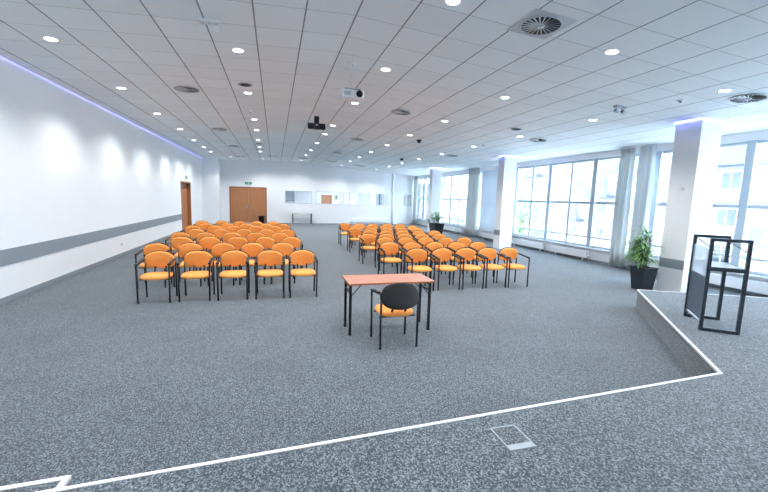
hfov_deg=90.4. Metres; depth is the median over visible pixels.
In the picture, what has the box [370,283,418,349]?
chair
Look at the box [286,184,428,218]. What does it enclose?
wall
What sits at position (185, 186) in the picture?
door
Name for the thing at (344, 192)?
window
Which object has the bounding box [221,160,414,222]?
wall
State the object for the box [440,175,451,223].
window
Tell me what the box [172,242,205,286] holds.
chair
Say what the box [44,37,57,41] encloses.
diffuser
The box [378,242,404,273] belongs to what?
chair
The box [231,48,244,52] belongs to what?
recessed light
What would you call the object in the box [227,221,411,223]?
baseboard
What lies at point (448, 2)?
diffuser
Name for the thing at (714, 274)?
grille
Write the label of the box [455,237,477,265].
chair
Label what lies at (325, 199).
door
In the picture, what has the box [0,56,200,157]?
trim
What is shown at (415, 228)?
chair
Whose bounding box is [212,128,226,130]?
ceiling vent
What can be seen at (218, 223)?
chair
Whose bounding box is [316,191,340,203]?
window
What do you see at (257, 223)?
chair
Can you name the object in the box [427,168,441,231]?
pillar
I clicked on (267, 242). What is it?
chair
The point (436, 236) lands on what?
chair
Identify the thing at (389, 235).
chair
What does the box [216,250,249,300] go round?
chair
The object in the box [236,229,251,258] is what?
chair
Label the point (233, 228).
chair
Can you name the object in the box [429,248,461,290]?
chair
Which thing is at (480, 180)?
window
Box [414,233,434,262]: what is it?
chair
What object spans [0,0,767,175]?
ceiling
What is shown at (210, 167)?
wall
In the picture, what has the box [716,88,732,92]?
recessed light
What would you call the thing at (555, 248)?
radiator
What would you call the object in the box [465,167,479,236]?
curtain
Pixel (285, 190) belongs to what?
window
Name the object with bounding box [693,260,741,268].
shelf
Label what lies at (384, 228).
chair
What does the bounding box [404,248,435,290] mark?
chair
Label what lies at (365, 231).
chair
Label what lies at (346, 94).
projector
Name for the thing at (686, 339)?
trim
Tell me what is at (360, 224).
chair
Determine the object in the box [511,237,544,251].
radiator
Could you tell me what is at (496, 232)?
trim
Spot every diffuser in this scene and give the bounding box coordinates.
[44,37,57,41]
[446,0,459,4]
[606,50,618,54]
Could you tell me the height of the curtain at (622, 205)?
3.659 m
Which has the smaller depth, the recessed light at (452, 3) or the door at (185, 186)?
the recessed light at (452, 3)
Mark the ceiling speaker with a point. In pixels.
(239, 84)
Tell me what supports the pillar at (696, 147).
on the floor
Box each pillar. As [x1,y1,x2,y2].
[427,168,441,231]
[493,156,516,248]
[656,119,722,291]
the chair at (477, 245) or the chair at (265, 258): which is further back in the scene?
the chair at (477, 245)
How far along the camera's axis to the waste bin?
26.03 m
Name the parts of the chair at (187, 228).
backrest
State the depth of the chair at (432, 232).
13.49 m
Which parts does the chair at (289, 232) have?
backrest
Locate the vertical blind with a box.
[479,169,497,231]
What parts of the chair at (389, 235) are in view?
backrest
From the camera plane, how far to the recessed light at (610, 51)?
5.38 m
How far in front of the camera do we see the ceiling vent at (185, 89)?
8.44 m
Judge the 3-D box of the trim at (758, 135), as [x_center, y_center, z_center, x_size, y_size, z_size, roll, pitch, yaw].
[6.945,-3.178,13.753,0.060,0.189,32.750,0,7,-16]
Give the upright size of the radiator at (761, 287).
0.364 m
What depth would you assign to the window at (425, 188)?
27.75 m
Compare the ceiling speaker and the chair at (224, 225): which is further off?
the chair at (224, 225)
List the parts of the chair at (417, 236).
backrest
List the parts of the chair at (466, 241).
backrest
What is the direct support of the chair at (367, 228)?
on the floor
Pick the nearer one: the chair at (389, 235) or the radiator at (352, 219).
the chair at (389, 235)
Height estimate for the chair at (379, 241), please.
0.874 m
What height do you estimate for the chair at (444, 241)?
0.874 m
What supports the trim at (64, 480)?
attached to the step
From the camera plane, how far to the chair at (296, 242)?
10.09 m
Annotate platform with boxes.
[58,290,767,491]
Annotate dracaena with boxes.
[621,225,665,289]
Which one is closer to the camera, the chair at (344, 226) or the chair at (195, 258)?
the chair at (195, 258)
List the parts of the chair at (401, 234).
backrest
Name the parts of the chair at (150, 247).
armrest, seat, backrest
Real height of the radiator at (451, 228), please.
0.364 m
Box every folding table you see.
[292,213,311,223]
[342,273,434,335]
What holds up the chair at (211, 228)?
on the floor
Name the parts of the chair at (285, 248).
backrest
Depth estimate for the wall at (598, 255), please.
13.00 m
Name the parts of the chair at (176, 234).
backrest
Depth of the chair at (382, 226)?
15.35 m
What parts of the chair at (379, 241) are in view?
backrest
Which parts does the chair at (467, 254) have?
leg, backrest, seat, leg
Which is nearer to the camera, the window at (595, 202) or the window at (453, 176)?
the window at (595, 202)
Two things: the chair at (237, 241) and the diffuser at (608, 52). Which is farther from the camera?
the chair at (237, 241)
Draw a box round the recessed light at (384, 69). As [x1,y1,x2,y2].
[380,67,391,71]
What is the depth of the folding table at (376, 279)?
5.70 m
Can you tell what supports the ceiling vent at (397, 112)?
in the ceiling
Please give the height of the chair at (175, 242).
0.874 m
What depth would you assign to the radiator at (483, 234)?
19.27 m
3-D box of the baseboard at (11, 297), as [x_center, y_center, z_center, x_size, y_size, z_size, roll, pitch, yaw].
[-6.474,0.893,6.631,0.015,0.100,25.450,0,7,-16]
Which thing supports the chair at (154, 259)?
on the floor
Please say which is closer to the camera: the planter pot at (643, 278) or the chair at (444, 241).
the planter pot at (643, 278)
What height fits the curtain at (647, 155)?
3.659 m
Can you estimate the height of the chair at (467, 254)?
0.874 m
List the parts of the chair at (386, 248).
backrest, seat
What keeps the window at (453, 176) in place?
in the wall at (598, 255)
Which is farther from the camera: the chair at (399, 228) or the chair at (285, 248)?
the chair at (399, 228)
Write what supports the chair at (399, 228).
on the floor
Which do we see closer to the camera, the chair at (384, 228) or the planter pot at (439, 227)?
the chair at (384, 228)
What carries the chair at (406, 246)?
on the floor
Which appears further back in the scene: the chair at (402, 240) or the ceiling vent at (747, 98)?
the chair at (402, 240)
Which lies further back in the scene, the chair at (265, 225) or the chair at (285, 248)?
the chair at (265, 225)
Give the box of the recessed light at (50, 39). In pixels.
[41,36,59,41]
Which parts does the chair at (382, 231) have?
backrest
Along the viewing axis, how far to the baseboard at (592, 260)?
13.11 m
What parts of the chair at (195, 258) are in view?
leg, armrest, leg, seat, backrest, leg, armrest, leg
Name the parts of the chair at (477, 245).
backrest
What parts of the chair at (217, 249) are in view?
backrest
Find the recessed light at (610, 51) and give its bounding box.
[603,49,620,54]
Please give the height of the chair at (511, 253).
0.874 m
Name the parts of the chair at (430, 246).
backrest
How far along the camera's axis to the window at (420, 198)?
28.64 m
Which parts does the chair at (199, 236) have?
backrest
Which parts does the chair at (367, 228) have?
backrest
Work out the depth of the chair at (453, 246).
9.99 m
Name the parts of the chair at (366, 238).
backrest, seat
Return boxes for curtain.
[412,176,418,224]
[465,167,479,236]
[609,146,636,267]
[626,144,657,268]
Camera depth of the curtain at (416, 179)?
28.93 m
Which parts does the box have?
lid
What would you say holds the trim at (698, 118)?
attached to the pillar at (696, 147)
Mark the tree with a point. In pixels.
(525, 216)
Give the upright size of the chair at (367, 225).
0.874 m
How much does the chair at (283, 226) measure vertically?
0.874 m
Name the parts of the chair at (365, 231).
backrest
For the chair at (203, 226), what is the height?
0.874 m
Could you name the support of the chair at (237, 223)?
on the floor
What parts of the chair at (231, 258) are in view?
leg, armrest, leg, seat, backrest, leg, leg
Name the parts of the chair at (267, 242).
backrest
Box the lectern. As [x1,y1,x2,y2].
[683,234,753,334]
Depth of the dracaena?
8.77 m
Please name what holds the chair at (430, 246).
on the floor
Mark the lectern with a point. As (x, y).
(697, 284)
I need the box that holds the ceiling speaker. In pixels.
[238,83,251,86]
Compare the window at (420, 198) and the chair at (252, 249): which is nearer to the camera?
the chair at (252, 249)
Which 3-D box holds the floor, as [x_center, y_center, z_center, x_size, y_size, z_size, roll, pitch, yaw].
[-0.294,0.537,12.126,15.520,0.200,33.250,0,7,-16]
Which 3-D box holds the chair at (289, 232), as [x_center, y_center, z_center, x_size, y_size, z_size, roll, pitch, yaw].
[-3.097,-0.092,12.169,0.558,0.874,0.587,0,7,-16]
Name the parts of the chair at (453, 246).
backrest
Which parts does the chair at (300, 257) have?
leg, backrest, seat, leg, leg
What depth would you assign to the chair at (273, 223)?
15.70 m
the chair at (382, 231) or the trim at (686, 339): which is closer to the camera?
the trim at (686, 339)
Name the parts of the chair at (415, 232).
backrest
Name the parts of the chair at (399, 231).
backrest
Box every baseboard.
[0,231,180,304]
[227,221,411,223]
[417,224,767,296]
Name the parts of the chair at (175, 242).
backrest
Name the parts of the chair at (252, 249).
seat, backrest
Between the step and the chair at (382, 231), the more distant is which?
the chair at (382, 231)
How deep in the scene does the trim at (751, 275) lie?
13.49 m
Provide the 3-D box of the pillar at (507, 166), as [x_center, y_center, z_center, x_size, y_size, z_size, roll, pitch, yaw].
[5.013,-1.792,15.797,0.570,3.818,0.450,0,7,-16]
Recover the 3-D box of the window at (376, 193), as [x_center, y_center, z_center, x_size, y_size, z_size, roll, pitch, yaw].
[-0.136,-3.521,28.890,0.970,0.890,0.090,0,7,-16]
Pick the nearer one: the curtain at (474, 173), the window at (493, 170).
the window at (493, 170)
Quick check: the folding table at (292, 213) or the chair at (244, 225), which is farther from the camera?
the folding table at (292, 213)
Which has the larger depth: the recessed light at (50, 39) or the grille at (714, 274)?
the grille at (714, 274)
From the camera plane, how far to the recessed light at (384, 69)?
6.96 m
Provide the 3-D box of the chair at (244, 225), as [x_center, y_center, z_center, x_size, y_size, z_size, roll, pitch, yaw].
[-5.115,-0.393,14.095,0.558,0.874,0.587,0,7,-16]
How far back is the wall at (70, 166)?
8.65 m
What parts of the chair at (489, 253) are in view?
leg, backrest, seat, leg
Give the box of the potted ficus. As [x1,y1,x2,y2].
[429,212,443,233]
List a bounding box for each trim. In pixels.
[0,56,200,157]
[0,214,181,266]
[0,475,71,490]
[37,289,767,491]
[391,174,393,223]
[418,219,767,278]
[419,130,767,178]
[494,230,499,234]
[659,257,683,269]
[675,118,723,123]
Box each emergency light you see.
[198,18,219,32]
[613,105,626,114]
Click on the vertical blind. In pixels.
(489, 177)
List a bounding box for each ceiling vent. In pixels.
[174,86,199,92]
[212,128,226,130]
[391,110,410,114]
[507,8,577,39]
[529,139,546,141]
[728,94,767,102]
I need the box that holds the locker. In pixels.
[379,194,383,204]
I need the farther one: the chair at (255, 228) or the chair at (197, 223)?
the chair at (197, 223)
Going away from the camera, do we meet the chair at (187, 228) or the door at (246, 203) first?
the chair at (187, 228)
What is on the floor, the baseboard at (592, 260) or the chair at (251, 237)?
the chair at (251, 237)
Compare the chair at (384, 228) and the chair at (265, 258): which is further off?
the chair at (384, 228)
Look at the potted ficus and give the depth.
21.97 m
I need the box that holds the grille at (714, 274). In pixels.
[704,271,767,282]
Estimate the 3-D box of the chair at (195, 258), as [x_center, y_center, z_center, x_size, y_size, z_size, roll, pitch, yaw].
[-3.474,0.534,7.088,0.558,0.874,0.587,0,7,-16]
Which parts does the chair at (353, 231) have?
backrest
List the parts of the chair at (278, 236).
backrest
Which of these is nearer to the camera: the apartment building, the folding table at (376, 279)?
the folding table at (376, 279)
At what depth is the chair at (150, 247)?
8.03 m
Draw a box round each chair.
[134,243,171,287]
[134,250,177,303]
[165,232,190,250]
[166,236,193,270]
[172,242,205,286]
[176,250,214,301]
[181,225,200,239]
[187,228,204,242]
[192,232,216,259]
[193,220,207,240]
[195,236,220,273]
[199,223,211,229]
[204,225,222,240]
[207,242,236,285]
[213,229,228,242]
[214,221,227,225]
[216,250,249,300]
[220,223,232,228]
[220,232,241,249]
[225,236,248,270]
[226,225,241,231]
[233,221,244,225]
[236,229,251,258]
[239,223,251,228]
[239,242,265,284]
[245,232,264,241]
[248,225,262,231]
[250,221,262,225]
[254,236,275,272]
[254,250,284,298]
[259,223,271,228]
[259,229,274,236]
[266,226,281,249]
[268,221,279,225]
[270,232,288,256]
[270,242,294,283]
[277,224,290,229]
[279,229,295,249]
[281,236,302,269]
[288,249,317,297]
[338,223,352,244]
[347,227,363,251]
[349,225,363,247]
[354,223,364,234]
[359,233,377,263]
[361,230,378,257]
[364,225,379,237]
[364,227,379,251]
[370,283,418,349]
[375,237,398,270]
[377,233,398,263]
[378,225,394,234]
[378,230,396,249]
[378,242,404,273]
[380,227,395,240]
[394,227,411,241]
[395,230,413,256]
[395,233,416,258]
[396,237,418,266]
[400,242,427,276]
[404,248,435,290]
[410,227,426,233]
[411,230,430,237]
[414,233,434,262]
[416,237,438,264]
[423,242,451,278]
[427,230,439,237]
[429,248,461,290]
[431,233,445,241]
[435,237,459,265]
[445,242,472,277]
[452,247,485,289]
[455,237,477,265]
[466,241,494,276]
[474,247,507,287]
[496,247,529,287]
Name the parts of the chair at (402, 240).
backrest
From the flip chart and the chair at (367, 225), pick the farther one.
the flip chart
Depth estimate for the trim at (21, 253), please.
8.51 m
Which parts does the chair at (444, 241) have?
backrest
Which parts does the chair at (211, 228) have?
backrest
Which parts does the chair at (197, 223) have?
backrest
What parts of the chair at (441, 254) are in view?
leg, backrest, seat, leg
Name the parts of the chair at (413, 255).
backrest, seat, leg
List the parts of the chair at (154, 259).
leg, armrest, leg, seat, backrest, leg, armrest, leg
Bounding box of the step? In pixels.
[0,481,66,491]
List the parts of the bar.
panel, panel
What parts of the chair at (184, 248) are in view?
leg, backrest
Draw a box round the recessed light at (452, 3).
[444,0,461,6]
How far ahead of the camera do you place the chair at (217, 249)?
8.41 m
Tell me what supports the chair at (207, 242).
on the floor
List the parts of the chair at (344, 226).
backrest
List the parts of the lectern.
rail, blue panel, frame, shelf rail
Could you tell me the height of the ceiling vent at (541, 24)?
0.060 m
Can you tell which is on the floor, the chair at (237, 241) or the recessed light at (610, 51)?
the chair at (237, 241)
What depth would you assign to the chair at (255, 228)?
13.29 m
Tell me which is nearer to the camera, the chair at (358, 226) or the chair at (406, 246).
the chair at (406, 246)
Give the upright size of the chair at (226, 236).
0.874 m
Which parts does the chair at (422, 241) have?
backrest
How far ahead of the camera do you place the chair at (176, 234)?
10.40 m
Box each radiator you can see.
[350,218,388,223]
[443,225,462,233]
[480,232,493,238]
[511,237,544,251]
[551,244,589,260]
[703,271,767,294]
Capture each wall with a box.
[0,58,202,298]
[201,158,222,223]
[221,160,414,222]
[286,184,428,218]
[417,139,767,281]
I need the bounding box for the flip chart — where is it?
[286,191,293,200]
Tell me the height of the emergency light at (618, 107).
0.176 m
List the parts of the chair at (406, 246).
backrest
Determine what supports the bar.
attached to the ceiling
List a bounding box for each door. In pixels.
[180,181,191,229]
[229,186,266,222]
[321,195,331,203]
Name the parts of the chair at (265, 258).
leg, leg, seat, backrest, leg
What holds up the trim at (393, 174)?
attached to the wall at (278, 177)
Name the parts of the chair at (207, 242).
backrest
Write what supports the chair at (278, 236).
on the floor
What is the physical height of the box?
0.007 m
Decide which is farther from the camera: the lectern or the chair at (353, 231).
the chair at (353, 231)
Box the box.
[490,424,536,450]
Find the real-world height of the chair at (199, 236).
0.874 m
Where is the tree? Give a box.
[517,188,545,236]
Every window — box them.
[285,190,310,203]
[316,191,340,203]
[343,192,368,204]
[376,193,388,205]
[417,178,424,219]
[423,177,429,219]
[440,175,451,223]
[449,173,468,226]
[477,171,484,228]
[493,170,516,232]
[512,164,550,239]
[517,157,638,250]
[588,151,658,253]
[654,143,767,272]
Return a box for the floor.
[0,222,758,485]
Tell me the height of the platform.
0.346 m
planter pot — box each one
[429,223,443,233]
[630,265,657,289]
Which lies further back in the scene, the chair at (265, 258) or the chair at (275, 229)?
the chair at (275, 229)
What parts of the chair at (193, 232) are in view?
backrest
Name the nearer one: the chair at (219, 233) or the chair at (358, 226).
the chair at (219, 233)
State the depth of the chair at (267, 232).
12.11 m
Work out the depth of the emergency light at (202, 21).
5.13 m
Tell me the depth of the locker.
31.95 m
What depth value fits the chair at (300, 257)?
7.66 m
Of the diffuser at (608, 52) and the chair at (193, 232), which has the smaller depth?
the diffuser at (608, 52)
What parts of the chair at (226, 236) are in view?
backrest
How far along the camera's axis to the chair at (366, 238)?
11.68 m
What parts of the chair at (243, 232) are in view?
backrest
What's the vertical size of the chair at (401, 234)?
0.874 m
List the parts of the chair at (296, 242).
backrest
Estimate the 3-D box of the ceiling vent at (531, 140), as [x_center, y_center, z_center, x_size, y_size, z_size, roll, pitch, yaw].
[4.754,-3.260,11.767,0.515,0.053,0.515,0,7,-10]
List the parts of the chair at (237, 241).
backrest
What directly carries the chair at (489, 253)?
on the floor
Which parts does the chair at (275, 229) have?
backrest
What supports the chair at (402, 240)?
on the floor
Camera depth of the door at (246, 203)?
26.27 m
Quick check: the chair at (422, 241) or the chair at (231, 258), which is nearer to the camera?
the chair at (231, 258)
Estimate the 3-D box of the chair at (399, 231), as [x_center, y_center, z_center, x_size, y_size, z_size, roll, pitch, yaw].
[0.680,-0.094,13.071,0.558,0.874,0.587,0,7,-16]
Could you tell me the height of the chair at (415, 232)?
0.874 m
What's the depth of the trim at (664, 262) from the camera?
8.62 m
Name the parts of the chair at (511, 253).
leg, backrest, leg, seat, leg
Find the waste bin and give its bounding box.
[258,216,264,222]

